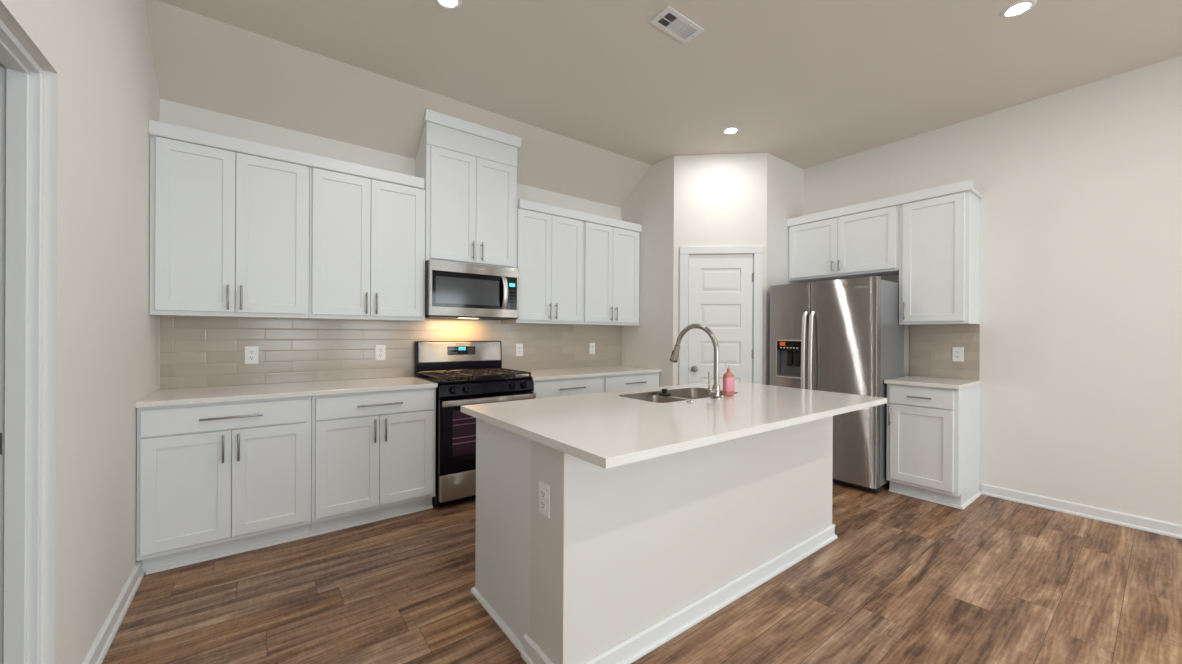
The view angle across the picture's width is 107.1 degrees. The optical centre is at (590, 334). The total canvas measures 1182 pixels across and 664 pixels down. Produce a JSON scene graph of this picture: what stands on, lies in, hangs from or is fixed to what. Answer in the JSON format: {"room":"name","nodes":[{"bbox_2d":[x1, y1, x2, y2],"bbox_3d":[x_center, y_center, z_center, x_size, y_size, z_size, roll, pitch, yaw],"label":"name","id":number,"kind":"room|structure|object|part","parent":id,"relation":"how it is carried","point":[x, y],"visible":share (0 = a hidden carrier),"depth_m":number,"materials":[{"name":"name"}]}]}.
{"room":"kitchen","nodes":[
{"label":"kitchen","id":0,"kind":"room"},
{"bbox_2d":[0,0,159,663],"bbox_3d":[-0.325,-0.262,-0.538,0.160,3.057,8.000,0,0,-37],"label":"wall","id":1,"kind":"structure","parent":0,"point":[100,337],"depth_m":1.62,"materials":[{"name":"paint"}]},
{"bbox_2d":[0,19,43,663],"bbox_3d":[-1.468,0.227,0.951,0.127,2.067,0.869,0,0,-37],"label":"door frame","id":2,"kind":"structure","parent":1,"relation":"in","point":[21,76],"depth_m":1.29,"materials":[{"name":"white paint"}]},
{"bbox_3d":[-1.736,0.319,1.267,0.034,0.064,0.002,0,0,-37],"label":"strike plate","id":3,"kind":"part","parent":2,"relation":"part of","materials":[{"name":"silver metal"}]},
{"bbox_2d":[82,560,144,663],"bbox_3d":[-0.098,1.226,-0.696,0.024,0.083,7.465,0,0,-37],"label":"baseboard","id":4,"kind":"structure","parent":1,"relation":"attached to","point":[101,645],"depth_m":1.85,"materials":[{"name":"white wood"}]},
{"bbox_2d":[158,99,621,389],"bbox_3d":[-0.671,-0.092,4.291,5.435,2.714,0.120,0,0,-37],"label":"wall","id":5,"kind":"structure","parent":0,"point":[173,113],"depth_m":3.21,"materials":[{"name":"paint"}]},
{"bbox_2d":[149,136,309,318],"bbox_3d":[-2.259,-0.616,2.786,0.756,1.008,0.362,0,0,-37],"label":"upper cabinet","id":6,"kind":"object","parent":5,"relation":"attached to","point":[229,230],"visible":1,"depth_m":2.65,"materials":[{"name":"white wood"}]},
{"bbox_3d":[-2.321,-0.627,2.571,0.350,0.978,0.020,0,0,-37],"label":"door","id":7,"kind":"part","parent":6,"relation":"part of","materials":[{"name":"white wood"}]},
{"bbox_3d":[-2.192,-0.225,2.635,0.011,0.150,0.038,0,0,-37],"label":"handle","id":8,"kind":"part","parent":6,"relation":"part of","materials":[{"name":"silver metal"}]},
{"bbox_3d":[-2.141,-0.225,2.673,0.011,0.150,0.038,0,0,-37],"label":"handle","id":9,"kind":"part","parent":6,"relation":"part of","materials":[{"name":"silver metal"}]},
{"bbox_3d":[-2.034,-0.625,2.789,0.364,0.978,0.020,0,0,-37],"label":"door","id":10,"kind":"part","parent":6,"relation":"part of","materials":[{"name":"white wood"}]},
{"bbox_2d":[149,120,423,188],"bbox_3d":[-1.881,-1.158,2.900,1.496,0.079,0.032,0,0,-37],"label":"crown molding","id":11,"kind":"structure","parent":6,"relation":"attached to","point":[156,129],"depth_m":2.79,"materials":[{"name":"white wood"}]},
{"bbox_2d":[245,346,258,363],"bbox_3d":[-2.305,0.139,2.966,0.074,0.120,0.009,0,0,-37],"label":"wall outlet","id":12,"kind":"object","parent":5,"relation":"attached to","point":[251,352],"visible":1,"depth_m":2.96,"materials":[{"name":"white plastic"}]},
{"bbox_2d":[307,167,425,321],"bbox_3d":[-1.655,-0.613,3.242,0.753,1.008,0.362,0,0,-37],"label":"upper cabinet","id":13,"kind":"object","parent":5,"relation":"attached to","point":[367,236],"visible":0.98,"depth_m":3.10,"materials":[{"name":"white wood"}]},
{"bbox_3d":[-1.723,-0.624,3.024,0.351,0.978,0.020,0,0,-37],"label":"door","id":14,"kind":"part","parent":13,"relation":"part of","materials":[{"name":"white wood"}]},
{"bbox_3d":[-1.589,-0.222,3.091,0.011,0.150,0.038,0,0,-37],"label":"handle","id":15,"kind":"part","parent":13,"relation":"part of","materials":[{"name":"silver metal"}]},
{"bbox_3d":[-1.537,-0.222,3.130,0.011,0.150,0.038,0,0,-37],"label":"handle","id":16,"kind":"part","parent":13,"relation":"part of","materials":[{"name":"silver metal"}]},
{"bbox_3d":[-1.435,-0.622,3.242,0.365,0.978,0.020,0,0,-37],"label":"door","id":17,"kind":"part","parent":13,"relation":"part of","materials":[{"name":"white wood"}]},
{"bbox_2d":[375,345,385,359],"bbox_3d":[-1.664,0.142,3.450,0.074,0.120,0.009,0,0,-37],"label":"wall outlet","id":18,"kind":"object","parent":5,"relation":"attached to","point":[380,350],"visible":1,"depth_m":3.45,"materials":[{"name":"white plastic"}]},
{"bbox_2d":[160,316,620,388],"bbox_3d":[-1.162,0.121,3.840,3.773,0.452,0.008,0,0,-37],"label":"backsplash","id":19,"kind":"structure","parent":5,"relation":"attached to","point":[194,351],"depth_m":3.25,"materials":[{"name":"beige tile"}]},
{"bbox_2d":[415,108,521,268],"bbox_3d":[-1.039,-1.142,3.702,0.812,1.145,0.369,0,0,-37],"label":"upper cabinet","id":20,"kind":"object","parent":5,"relation":"attached to","point":[468,170],"visible":0.99,"depth_m":3.55,"materials":[{"name":"white wood"}]},
{"bbox_3d":[-1.096,-1.025,3.487,0.362,0.869,0.020,0,0,-37],"label":"door","id":21,"kind":"part","parent":20,"relation":"part of","materials":[{"name":"white wood"}]},
{"bbox_3d":[-0.957,-1.570,3.596,0.774,0.203,0.010,0,0,-37],"label":"frieze panel","id":22,"kind":"part","parent":20,"relation":"part of","materials":[{"name":"white wood"}]},
{"bbox_2d":[425,259,518,319],"bbox_3d":[-1.022,-0.350,3.656,0.754,0.434,0.448,0,0,-37],"label":"microwave oven","id":23,"kind":"object","parent":20,"relation":"attached to","point":[453,290],"visible":0.99,"depth_m":3.49,"materials":[{"name":"grey metal"}]},
{"bbox_3d":[-0.965,-0.350,3.510,0.624,0.276,0.030,0,0,-37],"label":"door glass","id":24,"kind":"part","parent":23,"relation":"part of","materials":[{"name":"black glass"}]},
{"bbox_3d":[-0.721,-0.350,3.643,0.042,0.279,0.063,0,0,-37],"label":"door handle","id":25,"kind":"part","parent":23,"relation":"part of","materials":[{"name":"silver metal"}]},
{"bbox_3d":[-0.681,-0.349,3.725,0.089,0.276,0.030,0,0,-37],"label":"control panel","id":26,"kind":"part","parent":23,"relation":"part of","materials":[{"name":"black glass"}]},
{"bbox_3d":[-0.957,-1.673,3.598,0.812,0.081,0.107,0,0,-37],"label":"crown moulding","id":27,"kind":"part","parent":20,"relation":"part of","materials":[{"name":"white wood"}]},
{"bbox_3d":[-0.811,-1.024,3.703,0.347,0.869,0.020,0,0,-37],"label":"door","id":28,"kind":"part","parent":20,"relation":"part of","materials":[{"name":"white wood"}]},
{"bbox_2d":[516,344,522,355],"bbox_3d":[-0.686,0.147,4.190,0.074,0.120,0.009,0,0,-37],"label":"wall outlet","id":29,"kind":"object","parent":5,"relation":"attached to","point":[519,347],"visible":1,"depth_m":4.19,"materials":[{"name":"white plastic"}]},
{"bbox_2d":[501,208,582,324],"bbox_3d":[-0.444,-0.606,4.158,0.724,1.008,0.362,0,0,-37],"label":"upper cabinet","id":30,"kind":"object","parent":5,"relation":"attached to","point":[549,248],"visible":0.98,"depth_m":4.02,"materials":[{"name":"white wood"}]},
{"bbox_3d":[-0.509,-0.618,3.942,0.346,0.978,0.020,0,0,-37],"label":"door","id":31,"kind":"part","parent":30,"relation":"part of","materials":[{"name":"white wood"}]},
{"bbox_3d":[-0.374,-0.216,4.009,0.011,0.150,0.038,0,0,-37],"label":"handle","id":32,"kind":"part","parent":30,"relation":"part of","materials":[{"name":"silver metal"}]},
{"bbox_3d":[-0.323,-0.216,4.048,0.011,0.150,0.038,0,0,-37],"label":"handle","id":33,"kind":"part","parent":30,"relation":"part of","materials":[{"name":"silver metal"}]},
{"bbox_3d":[-0.231,-0.616,4.152,0.346,0.978,0.020,0,0,-37],"label":"door","id":34,"kind":"part","parent":30,"relation":"part of","materials":[{"name":"white wood"}]},
{"bbox_2d":[589,343,594,353],"bbox_3d":[0.014,0.151,4.719,0.074,0.120,0.009,0,0,-37],"label":"wall outlet","id":35,"kind":"object","parent":5,"relation":"attached to","point":[591,345],"visible":1,"depth_m":4.71,"materials":[{"name":"white plastic"}]},
{"bbox_2d":[574,222,639,325],"bbox_3d":[0.149,-0.603,4.606,0.759,1.008,0.362,0,0,-37],"label":"upper cabinet","id":36,"kind":"object","parent":5,"relation":"attached to","point":[611,255],"visible":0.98,"depth_m":4.46,"materials":[{"name":"white wood"}]},
{"bbox_2d":[518,199,641,232],"bbox_3d":[-0.048,-1.148,4.285,1.469,0.079,0.032,0,0,-37],"label":"crown molding","id":37,"kind":"structure","parent":36,"relation":"attached to","point":[522,204],"depth_m":4.20,"materials":[{"name":"white wood"}]},
{"bbox_3d":[0.079,-0.615,4.386,0.348,0.978,0.020,0,0,-37],"label":"door","id":38,"kind":"part","parent":36,"relation":"part of","materials":[{"name":"white wood"}]},
{"bbox_3d":[0.365,-0.613,4.602,0.362,0.978,0.020,0,0,-37],"label":"door","id":39,"kind":"part","parent":36,"relation":"part of","materials":[{"name":"white wood"}]},
{"bbox_2d":[102,482,1181,663],"bbox_3d":[1.205,1.334,0.607,6.875,0.120,8.270,0,0,-37],"label":"floor","id":40,"kind":"structure","parent":0,"point":[904,579],"depth_m":2.08,"materials":[{"name":"brown wood"}]},
{"bbox_2d":[136,396,311,574],"bbox_3d":[-2.179,0.815,2.667,0.752,0.884,0.657,0,0,-37],"label":"base cabinet","id":41,"kind":"object","parent":40,"relation":"on","point":[220,479],"visible":0.99,"depth_m":2.41,"materials":[{"name":"white wood"}]},
{"bbox_3d":[-2.155,0.832,2.333,0.358,0.595,0.020,0,0,-37],"label":"door","id":42,"kind":"part","parent":41,"relation":"part of","materials":[{"name":"white wood"}]},
{"bbox_3d":[-2.021,0.627,2.398,0.011,0.152,0.038,0,0,-37],"label":"handle","id":43,"kind":"part","parent":41,"relation":"part of","materials":[{"name":"silver metal"}]},
{"bbox_3d":[-2.010,0.458,2.441,0.715,0.135,0.020,0,0,-37],"label":"drawer","id":44,"kind":"part","parent":41,"relation":"part of","materials":[{"name":"white wood"}]},
{"bbox_3d":[-2.043,1.249,2.507,0.725,0.018,0.018,0,0,-37],"label":"shoe moulding","id":45,"kind":"part","parent":41,"relation":"part of","materials":[{"name":"white wood"}]},
{"bbox_3d":[-1.990,0.458,2.421,0.272,0.012,0.038,0,0,-37],"label":"handle","id":46,"kind":"part","parent":41,"relation":"part of","materials":[{"name":"silver metal"}]},
{"bbox_3d":[-1.968,0.627,2.438,0.011,0.152,0.038,0,0,-37],"label":"handle","id":47,"kind":"part","parent":41,"relation":"part of","materials":[{"name":"silver metal"}]},
{"bbox_3d":[-1.868,0.833,2.550,0.354,0.595,0.020,0,0,-37],"label":"door","id":48,"kind":"part","parent":41,"relation":"part of","materials":[{"name":"white wood"}]},
{"bbox_2d":[135,376,437,407],"bbox_3d":[-1.883,0.358,2.903,1.508,0.030,0.636,0,0,-37],"label":"countertop","id":49,"kind":"structure","parent":41,"relation":"on","point":[197,395],"depth_m":2.69,"materials":[{"name":"white stone"}]},
{"bbox_2d":[310,388,435,536],"bbox_3d":[-1.578,0.818,3.121,0.752,0.884,0.657,0,0,-37],"label":"base cabinet","id":50,"kind":"object","parent":40,"relation":"on","point":[373,453],"visible":0.96,"depth_m":2.87,"materials":[{"name":"white wood"}]},
{"bbox_3d":[-1.550,0.835,2.790,0.358,0.595,0.020,0,0,-37],"label":"door","id":51,"kind":"part","parent":50,"relation":"part of","materials":[{"name":"white wood"}]},
{"bbox_3d":[-1.454,1.252,2.953,0.752,0.018,0.018,0,0,-37],"label":"shoe moulding","id":52,"kind":"part","parent":50,"relation":"part of","materials":[{"name":"white wood"}]},
{"bbox_3d":[-1.407,0.461,2.897,0.712,0.135,0.020,0,0,-37],"label":"drawer","id":53,"kind":"part","parent":50,"relation":"part of","materials":[{"name":"white wood"}]},
{"bbox_3d":[-1.413,0.630,2.857,0.011,0.152,0.038,0,0,-37],"label":"handle","id":54,"kind":"part","parent":50,"relation":"part of","materials":[{"name":"silver metal"}]},
{"bbox_3d":[-1.387,0.461,2.877,0.272,0.012,0.038,0,0,-37],"label":"handle","id":55,"kind":"part","parent":50,"relation":"part of","materials":[{"name":"silver metal"}]},
{"bbox_3d":[-1.361,0.630,2.896,0.011,0.152,0.038,0,0,-37],"label":"handle","id":56,"kind":"part","parent":50,"relation":"part of","materials":[{"name":"silver metal"}]},
{"bbox_3d":[-1.265,0.836,3.006,0.352,0.595,0.020,0,0,-37],"label":"door","id":57,"kind":"part","parent":50,"relation":"part of","materials":[{"name":"white wood"}]},
{"bbox_2d":[414,341,535,506],"bbox_3d":[-0.948,0.660,3.553,0.756,1.206,0.696,0,0,-37],"label":"gas range","id":58,"kind":"object","parent":40,"relation":"on","point":[465,372],"visible":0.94,"depth_m":3.27,"materials":[{"name":"black metal"}]},
{"bbox_3d":[-0.985,0.402,3.131,0.056,0.055,0.044,0,0,-37],"label":"knob","id":59,"kind":"part","parent":58,"relation":"part of","materials":[{"name":"black plastic"}]},
{"bbox_3d":[-0.790,1.102,3.341,0.744,0.192,0.060,0,0,-37],"label":"storage drawer","id":60,"kind":"part","parent":58,"relation":"part of","materials":[{"name":"silver metal"}]},
{"bbox_3d":[-1.120,0.148,3.788,0.728,0.168,0.017,0,0,-37],"label":"steel panel","id":61,"kind":"part","parent":58,"relation":"part of","materials":[{"name":"silver metal"}]},
{"bbox_3d":[-1.121,0.139,3.782,0.247,0.070,0.007,0,0,-37],"label":"display panel","id":62,"kind":"part","parent":58,"relation":"part of","materials":[{"name":"black glass"}]},
{"bbox_2d":[452,410,475,455],"bbox_3d":[-0.799,0.719,3.355,0.570,0.340,0.021,0,0,-37],"label":"oven","id":63,"kind":"object","parent":58,"relation":"in","point":[464,425],"depth_m":3.23,"materials":[{"name":"grey"}]},
{"bbox_3d":[-0.905,0.402,3.191,0.056,0.055,0.044,0,0,-37],"label":"knob","id":64,"kind":"part","parent":58,"relation":"part of","materials":[{"name":"black plastic"}]},
{"bbox_2d":[417,374,531,384],"bbox_3d":[-0.951,0.348,3.558,0.756,0.020,0.565,0,0,-37],"label":"cooktop","id":65,"kind":"object","parent":58,"relation":"in","point":[509,378],"depth_m":3.36,"materials":[{"name":"black metal"}]},
{"bbox_3d":[-0.782,0.730,3.333,0.752,0.532,0.036,0,0,-37],"label":"oven door","id":66,"kind":"part","parent":58,"relation":"part of","materials":[{"name":"black glass"}]},
{"bbox_3d":[-0.784,0.409,3.338,0.756,0.098,0.068,0,0,-37],"label":"control panel","id":67,"kind":"part","parent":58,"relation":"part of","materials":[{"name":"black metal"}]},
{"bbox_3d":[-0.754,0.491,3.297,0.748,0.042,0.054,0,0,-37],"label":"oven handle","id":68,"kind":"part","parent":58,"relation":"part of","materials":[{"name":"silver metal"}]},
{"bbox_3d":[-0.610,0.404,3.414,0.056,0.055,0.044,0,0,-37],"label":"knob","id":69,"kind":"part","parent":58,"relation":"part of","materials":[{"name":"black plastic"}]},
{"bbox_3d":[-0.530,0.404,3.474,0.056,0.055,0.044,0,0,-37],"label":"knob","id":70,"kind":"part","parent":58,"relation":"part of","materials":[{"name":"black plastic"}]},
{"bbox_2d":[532,376,602,398],"bbox_3d":[-0.356,0.824,4.045,0.757,0.884,0.657,0,0,-37],"label":"base cabinet","id":71,"kind":"object","parent":40,"relation":"on","point":[586,385],"visible":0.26,"depth_m":3.79,"materials":[{"name":"white wood"}]},
{"bbox_3d":[-0.165,0.467,3.800,0.272,0.012,0.038,0,0,-37],"label":"handle","id":72,"kind":"part","parent":71,"relation":"part of","materials":[{"name":"silver metal"}]},
{"bbox_2d":[512,366,660,380],"bbox_3d":[-0.068,0.367,4.275,1.502,0.030,0.636,0,0,-37],"label":"countertop","id":73,"kind":"structure","parent":71,"relation":"on","point":[548,374],"depth_m":4.15,"materials":[{"name":"white stone"}]},
{"bbox_2d":[603,372,658,391],"bbox_3d":[0.241,0.827,4.496,0.738,0.884,0.657,0,0,-37],"label":"base cabinet","id":74,"kind":"object","parent":40,"relation":"on","point":[644,380],"visible":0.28,"depth_m":4.24,"materials":[{"name":"white wood"}]},
{"bbox_2d":[471,416,837,663],"bbox_3d":[0.479,0.828,2.442,2.075,0.884,0.822,0,0,-37],"label":"kitchen island","id":75,"kind":"object","parent":40,"relation":"on","point":[629,558],"visible":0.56,"depth_m":1.84,"materials":[{"name":"paint"}]},
{"bbox_3d":[-0.424,1.257,1.942,0.018,0.018,0.534,0,0,-37],"label":"shoe moulding","id":76,"kind":"part","parent":75,"relation":"part of","materials":[{"name":"white wood"}]},
{"bbox_3d":[-0.395,0.824,1.938,0.020,0.884,0.550,0,0,-37],"label":"panel","id":77,"kind":"part","parent":75,"relation":"part of","materials":[{"name":"white wood"}]},
{"bbox_2d":[539,481,549,518],"bbox_3d":[-0.175,0.612,1.620,0.009,0.120,0.074,0,0,-37],"label":"wall outlet","id":78,"kind":"object","parent":75,"relation":"attached to","point":[544,489],"visible":1,"depth_m":1.61,"materials":[{"name":"white plastic"}]},
{"bbox_2d":[541,489,545,498],"bbox_3d":[-0.177,0.592,1.619,0.003,0.029,0.033,0,0,-37],"label":"receptacle","id":79,"kind":"object","parent":78,"relation":"attached to","point":[543,491],"depth_m":1.62,"materials":[{"name":"white plastic"}]},
{"bbox_2d":[541,500,545,509],"bbox_3d":[-0.177,0.632,1.619,0.003,0.029,0.033,0,0,-37],"label":"receptacle","id":80,"kind":"object","parent":78,"relation":"attached to","point":[543,502],"depth_m":1.61,"materials":[{"name":"white plastic"}]},
{"bbox_2d":[461,381,886,468],"bbox_3d":[0.543,0.370,2.329,2.112,0.030,1.128,0,0,-37],"label":"island countertop","id":81,"kind":"structure","parent":75,"relation":"on","point":[606,430],"depth_m":1.88,"materials":[{"name":"white stone"}]},
{"bbox_2d":[618,387,737,402],"bbox_3d":[0.531,0.469,2.607,0.714,0.224,0.369,0,0,-37],"label":"double sink","id":82,"kind":"object","parent":81,"relation":"in","point":[682,394],"visible":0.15,"depth_m":2.72,"materials":[{"name":"silver metal"}]},
{"bbox_3d":[0.385,0.477,2.497,0.341,0.200,0.362,0,0,-37],"label":"bowl","id":83,"kind":"part","parent":82,"relation":"part of","materials":[{"name":"silver metal"}]},
{"bbox_2d":[658,389,670,395],"bbox_3d":[0.456,0.357,2.706,0.084,0.041,0.084,0,0,-37],"label":"stopper","id":84,"kind":"object","parent":82,"relation":"on","point":[664,392],"visible":1,"depth_m":2.69,"materials":[{"name":"black rubber"}]},
{"bbox_3d":[0.676,0.479,2.717,0.342,0.200,0.362,0,0,-37],"label":"bowl","id":85,"kind":"part","parent":82,"relation":"part of","materials":[{"name":"silver metal"}]},
{"bbox_2d":[670,324,721,398],"bbox_3d":[0.592,0.146,2.560,0.105,0.420,0.375,0,0,-37],"label":"kitchen faucet","id":86,"kind":"object","parent":81,"relation":"on","point":[714,391],"visible":1,"depth_m":2.44,"materials":[{"name":"silver metal"}]},
{"bbox_3d":[0.619,0.109,2.560,0.028,0.346,0.311,0,0,-37],"label":"spout","id":87,"kind":"part","parent":86,"relation":"part of","materials":[{"name":"silver metal"}]},
{"bbox_3d":[0.654,0.256,2.411,0.014,0.100,0.012,0,0,-37],"label":"lever","id":88,"kind":"part","parent":86,"relation":"part of","materials":[{"name":"silver metal"}]},
{"bbox_2d":[723,364,733,395],"bbox_3d":[0.800,0.265,2.539,0.061,0.183,0.043,0,0,-17],"label":"soap bottle","id":89,"kind":"object","parent":81,"relation":"on","point":[728,377],"visible":1,"depth_m":2.52,"materials":[{"name":"pink plastic"}]},
{"bbox_3d":[0.638,1.230,2.229,2.075,0.083,0.288,0,0,-37],"label":"baseboard","id":90,"kind":"part","parent":75,"relation":"part of","materials":[{"name":"white wood"}]},
{"bbox_2d":[770,276,903,493],"bbox_3d":[2.193,0.406,3.969,0.681,1.747,0.910,0,0,-37],"label":"refrigerator","id":91,"kind":"object","parent":40,"relation":"on","point":[846,336],"visible":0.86,"depth_m":3.64,"materials":[{"name":"grey metal"}]},
{"bbox_3d":[1.841,0.223,4.024,0.058,0.348,0.255,0,0,-37],"label":"dispenser frame","id":92,"kind":"part","parent":91,"relation":"part of","materials":[{"name":"silver metal"}]},
{"bbox_3d":[1.848,0.101,4.030,0.068,0.082,0.234,0,0,-37],"label":"dispenser panel","id":93,"kind":"part","parent":91,"relation":"part of","materials":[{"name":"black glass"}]},
{"bbox_3d":[1.848,0.378,4.039,0.081,1.683,0.381,0,0,-37],"label":"freezer door","id":94,"kind":"part","parent":91,"relation":"part of","materials":[{"name":"silver metal"}]},
{"bbox_3d":[1.890,0.309,3.867,0.074,1.029,0.033,0,0,-37],"label":"handle","id":95,"kind":"part","parent":91,"relation":"part of","materials":[{"name":"silver metal"}]},
{"bbox_3d":[1.927,0.309,3.818,0.074,1.029,0.033,0,0,-37],"label":"handle","id":96,"kind":"part","parent":91,"relation":"part of","materials":[{"name":"silver metal"}]},
{"bbox_3d":[2.124,0.379,3.674,0.081,1.683,0.523,0,0,-37],"label":"fridge door","id":97,"kind":"part","parent":91,"relation":"part of","materials":[{"name":"silver metal"}]},
{"bbox_2d":[886,384,981,509],"bbox_3d":[2.756,0.840,3.514,0.657,0.884,0.476,0,0,-37],"label":"base cabinet","id":98,"kind":"object","parent":40,"relation":"on","point":[933,434],"visible":0.97,"depth_m":3.34,"materials":[{"name":"white wood"}]},
{"bbox_3d":[2.388,0.649,3.488,0.038,0.152,0.011,0,0,-37],"label":"handle","id":99,"kind":"part","parent":98,"relation":"part of","materials":[{"name":"silver metal"}]},
{"bbox_3d":[2.507,0.481,3.333,0.038,0.012,0.155,0,0,-37],"label":"handle","id":100,"kind":"part","parent":98,"relation":"part of","materials":[{"name":"silver metal"}]},
{"bbox_3d":[2.527,0.481,3.353,0.020,0.135,0.406,0,0,-37],"label":"drawer","id":101,"kind":"part","parent":98,"relation":"part of","materials":[{"name":"white wood"}]},
{"bbox_3d":[2.527,0.855,3.351,0.020,0.595,0.400,0,0,-37],"label":"door","id":102,"kind":"part","parent":98,"relation":"part of","materials":[{"name":"white wood"}]},
{"bbox_3d":[2.584,1.272,3.389,0.018,0.018,0.470,0,0,-37],"label":"shoe moulding","id":103,"kind":"part","parent":98,"relation":"part of","materials":[{"name":"white wood"}]},
{"bbox_2d":[884,376,981,388],"bbox_3d":[2.764,0.382,3.526,0.633,0.030,0.478,0,0,-37],"label":"countertop","id":104,"kind":"structure","parent":98,"relation":"on","point":[937,382],"depth_m":3.41,"materials":[{"name":"white stone"}]},
{"bbox_3d":[2.911,0.841,3.358,0.597,0.884,0.004,0,0,-37],"label":"panel","id":105,"kind":"part","parent":98,"relation":"part of","materials":[{"name":"white wood"}]},
{"bbox_3d":[2.936,1.274,3.364,0.547,0.018,0.018,0,0,-37],"label":"shoe moulding","id":106,"kind":"part","parent":98,"relation":"part of","materials":[{"name":"white wood"}]},
{"bbox_2d":[144,0,1181,207],"bbox_3d":[1.795,-1.625,1.041,5.435,0.550,8.270,0,0,-37],"label":"ceiling","id":107,"kind":"structure","parent":0,"point":[596,94],"depth_m":2.85,"materials":[{"name":"paint"}]},
{"bbox_2d":[435,0,461,8],"bbox_3d":[-0.766,-1.788,2.332,0.148,0.008,0.148,0,0,-37],"label":"recessed light","id":108,"kind":"object","parent":107,"relation":"in","point":[448,4],"visible":1,"depth_m":2.36,"materials":[{"name":"white plastic"}]},
{"bbox_2d":[649,6,703,43],"bbox_3d":[0.498,-1.781,2.521,0.304,0.009,0.146,0,0,-37],"label":"ceiling vent","id":109,"kind":"object","parent":107,"relation":"in","point":[668,20],"visible":1,"depth_m":2.51,"materials":[{"name":"white metal"}]},
{"bbox_2d":[722,127,739,134],"bbox_3d":[1.224,-1.778,3.814,0.148,0.008,0.148,0,0,-37],"label":"recessed light","id":110,"kind":"object","parent":107,"relation":"in","point":[729,130],"visible":1,"depth_m":3.80,"materials":[{"name":"white plastic"}]},
{"bbox_2d":[999,0,1036,17],"bbox_3d":[2.327,-1.773,2.379,0.148,0.008,0.148,0,0,-37],"label":"recessed light","id":111,"kind":"object","parent":107,"relation":"in","point":[1021,6],"visible":1,"depth_m":2.37,"materials":[{"name":"white plastic"}]},
{"bbox_2d":[621,153,803,386],"bbox_3d":[1.276,-0.254,4.599,1.958,3.056,0.625,0,0,9],"label":"wall","id":112,"kind":"structure","parent":0,"point":[741,199],"depth_m":4.35,"materials":[{"name":"paint"}]},
{"bbox_2d":[679,246,762,384],"bbox_3d":[1.279,0.202,4.330,0.802,2.145,0.158,0,0,5],"label":"door","id":113,"kind":"structure","parent":112,"relation":"in","point":[721,287],"depth_m":4.31,"materials":[{"name":"white wood"}]},
{"bbox_3d":[1.026,0.341,4.305,0.064,0.064,0.062,0,0,5],"label":"knob","id":114,"kind":"part","parent":113,"relation":"part of","materials":[{"name":"silver metal"}]},
{"bbox_2d":[803,55,1181,524],"bbox_3d":[3.898,-0.241,2.655,0.120,3.057,8.000,0,0,-37],"label":"wall","id":115,"kind":"structure","parent":0,"point":[1080,272],"depth_m":3.13,"materials":[{"name":"paint"}]},
{"bbox_2d":[788,205,899,282],"bbox_3d":[2.434,-0.828,4.195,0.362,0.555,0.979,0,0,-37],"label":"upper cabinet","id":116,"kind":"object","parent":115,"relation":"attached to","point":[864,244],"visible":0.94,"depth_m":4.06,"materials":[{"name":"white wood"}]},
{"bbox_3d":[2.188,-0.837,4.300,0.020,0.531,0.462,0,0,-37],"label":"door","id":117,"kind":"part","parent":116,"relation":"part of","materials":[{"name":"white wood"}]},
{"bbox_3d":[2.470,-0.836,3.926,0.020,0.531,0.470,0,0,-37],"label":"door","id":118,"kind":"part","parent":116,"relation":"part of","materials":[{"name":"white wood"}]},
{"bbox_2d":[787,179,982,226],"bbox_3d":[2.594,-1.145,4.010,0.332,0.079,1.465,0,0,-37],"label":"crown molding","id":119,"kind":"structure","parent":116,"relation":"attached to","point":[964,186],"depth_m":3.76,"materials":[{"name":"white wood"}]},
{"bbox_2d":[899,191,979,324],"bbox_3d":[2.869,-0.594,3.618,0.362,1.018,0.462,0,0,-37],"label":"upper cabinet","id":120,"kind":"object","parent":115,"relation":"attached to","point":[939,237],"visible":1,"depth_m":3.51,"materials":[{"name":"white wood"}]},
{"bbox_3d":[2.630,-0.199,3.663,0.038,0.150,0.011,0,0,-37],"label":"handle","id":121,"kind":"part","parent":120,"relation":"part of","materials":[{"name":"silver metal"}]},
{"bbox_2d":[910,324,979,379],"bbox_3d":[3.005,0.142,3.727,0.008,0.452,0.477,0,0,-37],"label":"backsplash","id":122,"kind":"structure","parent":115,"relation":"attached to","point":[931,346],"depth_m":3.72,"materials":[{"name":"beige tile"}]},
{"bbox_2d":[952,347,963,361],"bbox_3d":[3.060,0.166,3.641,0.009,0.120,0.074,0,0,-37],"label":"wall outlet","id":123,"kind":"object","parent":115,"relation":"attached to","point":[957,352],"visible":1,"depth_m":3.64,"materials":[{"name":"white plastic"}]},
{"bbox_2d":[982,483,1181,538],"bbox_3d":[4.697,1.250,1.469,0.024,0.083,5.134,0,0,-37],"label":"baseboard","id":124,"kind":"structure","parent":115,"relation":"attached to","point":[1105,515],"depth_m":3.06,"materials":[{"name":"white wood"}]}
]}

